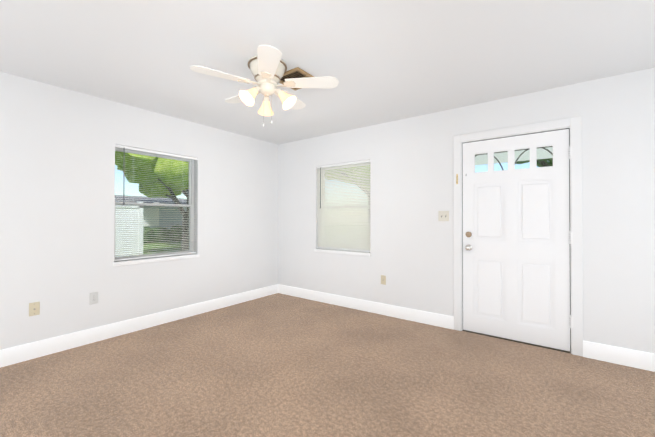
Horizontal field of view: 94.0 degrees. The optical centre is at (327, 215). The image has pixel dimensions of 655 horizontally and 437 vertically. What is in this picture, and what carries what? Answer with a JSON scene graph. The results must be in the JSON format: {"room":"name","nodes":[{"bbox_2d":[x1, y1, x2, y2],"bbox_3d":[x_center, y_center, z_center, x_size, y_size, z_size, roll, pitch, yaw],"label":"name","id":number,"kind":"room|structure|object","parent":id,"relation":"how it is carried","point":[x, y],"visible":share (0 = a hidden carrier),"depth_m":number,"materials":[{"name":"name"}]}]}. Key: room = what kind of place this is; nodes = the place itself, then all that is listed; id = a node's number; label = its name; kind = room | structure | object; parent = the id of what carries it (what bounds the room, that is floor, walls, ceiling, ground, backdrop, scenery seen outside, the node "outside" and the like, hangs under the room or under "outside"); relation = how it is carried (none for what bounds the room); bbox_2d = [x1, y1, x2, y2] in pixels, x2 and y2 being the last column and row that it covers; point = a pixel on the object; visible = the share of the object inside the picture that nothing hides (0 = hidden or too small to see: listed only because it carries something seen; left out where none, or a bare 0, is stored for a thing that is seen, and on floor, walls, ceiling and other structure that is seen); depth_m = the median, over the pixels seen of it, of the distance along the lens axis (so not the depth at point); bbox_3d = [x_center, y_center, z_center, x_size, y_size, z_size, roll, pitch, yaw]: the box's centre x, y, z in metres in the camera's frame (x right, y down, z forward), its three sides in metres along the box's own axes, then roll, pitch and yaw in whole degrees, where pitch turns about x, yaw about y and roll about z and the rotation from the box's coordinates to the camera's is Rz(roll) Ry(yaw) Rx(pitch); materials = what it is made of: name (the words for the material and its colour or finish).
{"room":"empty living room","nodes":[
{"label":"empty living room","id":0,"kind":"room"},
{"bbox_2d":[0,71,277,349],"bbox_3d":[-2.282,0.031,3.263,0.220,2.440,5.040,0,0,37],"label":"wall","id":1,"kind":"structure","parent":0,"point":[57,193],"depth_m":3.05,"materials":[{"name":"paint"}]},
{"bbox_2d":[29,302,39,315],"bbox_3d":[-2.568,0.817,2.677,0.018,0.115,0.070,0,0,37],"label":"outlet","id":2,"kind":"object","parent":1,"relation":"attached to","point":[34,308],"visible":1,"depth_m":2.68,"materials":[{"name":"beige plastic"}]},
{"bbox_2d":[90,292,97,304],"bbox_3d":[-2.313,0.814,3.025,0.009,0.115,0.070,0,0,37],"label":"electrical outlet","id":3,"kind":"object","parent":1,"relation":"attached to","point":[93,297],"visible":1,"depth_m":3.02,"materials":[{"name":"white plastic"}]},
{"bbox_2d":[0,284,279,367],"bbox_3d":[-2.178,1.180,3.196,0.016,0.140,4.570,0,0,37],"label":"baseboard","id":4,"kind":"structure","parent":1,"relation":"attached to","point":[13,355],"depth_m":3.18,"materials":[{"name":"white paint"}]},
{"bbox_2d":[113,144,199,265],"bbox_3d":[-1.989,-0.111,3.582,0.186,1.271,0.944,0,0,37],"label":"window","id":5,"kind":"structure","parent":1,"relation":"in","point":[130,259],"depth_m":3.54,"materials":[{"name":"white paint"}]},
{"bbox_2d":[0,293,654,436],"bbox_3d":[-0.194,1.300,1.688,5.440,0.120,5.040,0,0,37],"label":"floor","id":6,"kind":"structure","parent":0,"point":[278,365],"depth_m":2.25,"materials":[{"name":"carpet"}]},
{"bbox_2d":[0,0,654,144],"bbox_3d":[-0.194,-1.275,1.706,5.440,0.150,5.040,0,0,37],"label":"ceiling","id":7,"kind":"structure","parent":0,"point":[383,61],"depth_m":2.21,"materials":[{"name":"white paint"}]},
{"bbox_2d":[190,45,338,126],"bbox_3d":[-0.495,-0.947,2.444,1.053,0.496,1.075,0,0,37],"label":"fan","id":8,"kind":"object","parent":7,"relation":"hanging from","point":[267,66],"visible":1,"depth_m":2.34,"materials":[{"name":"white painted metal"},{"name":"painted wood"},{"name":"frosted glass"}]},
{"bbox_2d":[279,67,313,89],"bbox_3d":[-0.271,-1.185,2.660,0.310,0.015,0.305,0,0,37],"label":"ceiling vent","id":9,"kind":"object","parent":7,"relation":"in","point":[297,72],"visible":0.48,"depth_m":2.57,"materials":[{"name":"brown"}]},
{"bbox_2d":[278,68,654,353],"bbox_3d":[1.252,0.033,3.624,5.440,2.440,0.220,0,0,37],"label":"wall","id":10,"kind":"structure","parent":0,"point":[411,258],"depth_m":3.41,"materials":[{"name":"paint"}]},
{"bbox_2d":[314,160,370,255],"bbox_3d":[0.235,-0.106,4.335,0.944,1.271,0.186,0,0,37],"label":"window","id":11,"kind":"structure","parent":10,"relation":"in","point":[335,218],"depth_m":4.29,"materials":[{"name":"white paint"}]},
{"bbox_2d":[280,285,453,329],"bbox_3d":[0.300,1.187,4.183,2.735,0.140,0.016,0,0,37],"label":"baseboard","id":12,"kind":"structure","parent":10,"relation":"attached to","point":[440,320],"depth_m":3.93,"materials":[{"name":"white paint"}]},
{"bbox_2d":[381,275,385,284],"bbox_3d":[0.706,0.815,3.880,0.070,0.115,0.018,0,0,37],"label":"outlet","id":13,"kind":"object","parent":10,"relation":"attached to","point":[383,279],"visible":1,"depth_m":3.88,"materials":[{"name":"beige plastic"}]},
{"bbox_2d":[438,211,448,220],"bbox_3d":[1.305,0.002,3.436,0.116,0.116,0.018,0,0,37],"label":"light switch","id":14,"kind":"object","parent":10,"relation":"attached to","point":[443,215],"visible":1,"depth_m":3.44,"materials":[{"name":"beige plastic"}]},
{"bbox_2d":[462,129,570,350],"bbox_3d":[1.838,0.220,3.046,0.926,2.030,0.112,0,0,37],"label":"door","id":15,"kind":"structure","parent":10,"relation":"in","point":[516,254],"depth_m":3.02,"materials":[{"name":"white paint"}]},
{"bbox_2d":[453,116,582,356],"bbox_3d":[1.893,0.181,3.128,1.094,2.137,0.243,0,0,37],"label":"door frame","id":16,"kind":"structure","parent":10,"relation":"attached to","point":[573,125],"depth_m":2.79,"materials":[{"name":"white paint"}]},
{"bbox_2d":[583,341,654,371],"bbox_3d":[2.715,1.175,2.371,1.125,0.140,0.016,0,0,37],"label":"baseboard","id":17,"kind":"structure","parent":10,"relation":"attached to","point":[591,350],"depth_m":2.56,"materials":[{"name":"white paint"}]},
{"label":"outside","id":18,"kind":"structure","parent":0,"visible":0},
{"bbox_2d":[143,225,366,253],"bbox_3d":[-0.813,1.663,5.025,120.000,0.200,120.000,0,0,37],"label":"ground","id":19,"kind":"structure","parent":18,"point":[158,250],"depth_m":16.38,"materials":[{"name":"green plant"}]},
{"bbox_2d":[115,202,143,256],"bbox_3d":[-5.097,0.625,5.222,0.120,1.880,3.560,0,0,37],"label":"fence","id":20,"kind":"object","parent":19,"relation":"on","point":[117,232],"depth_m":6.41,"materials":[{"name":"white paint"}]},
{"bbox_2d":[115,195,186,236],"bbox_3d":[-14.809,0.088,23.040,8.800,3.200,12.600,0,0,37],"label":"house","id":21,"kind":"structure","parent":19,"relation":"on","point":[152,213],"depth_m":21.16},
{"bbox_2d":[143,224,181,242],"bbox_3d":[-11.079,1.206,19.007,2.011,1.428,13.578,0,0,37],"label":"bushes","id":22,"kind":"object","parent":19,"relation":"on","point":[160,236],"depth_m":19.07,"materials":[{"name":"green plant"}]},
{"bbox_2d":[115,151,552,250],"bbox_3d":[-3.645,-1.960,11.019,25.134,7.264,24.391,0,0,37],"label":"trees","id":23,"kind":"object","parent":19,"relation":"on","point":[128,157],"depth_m":11.00,"materials":[{"name":"green plant"}]},
{"bbox_2d":[475,146,552,169],"bbox_3d":[3.572,0.081,4.715,4.400,2.960,4.250,0,0,37],"label":"porch","id":24,"kind":"object","parent":19,"relation":"on","point":[522,154],"depth_m":6.21,"materials":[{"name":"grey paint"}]}
]}

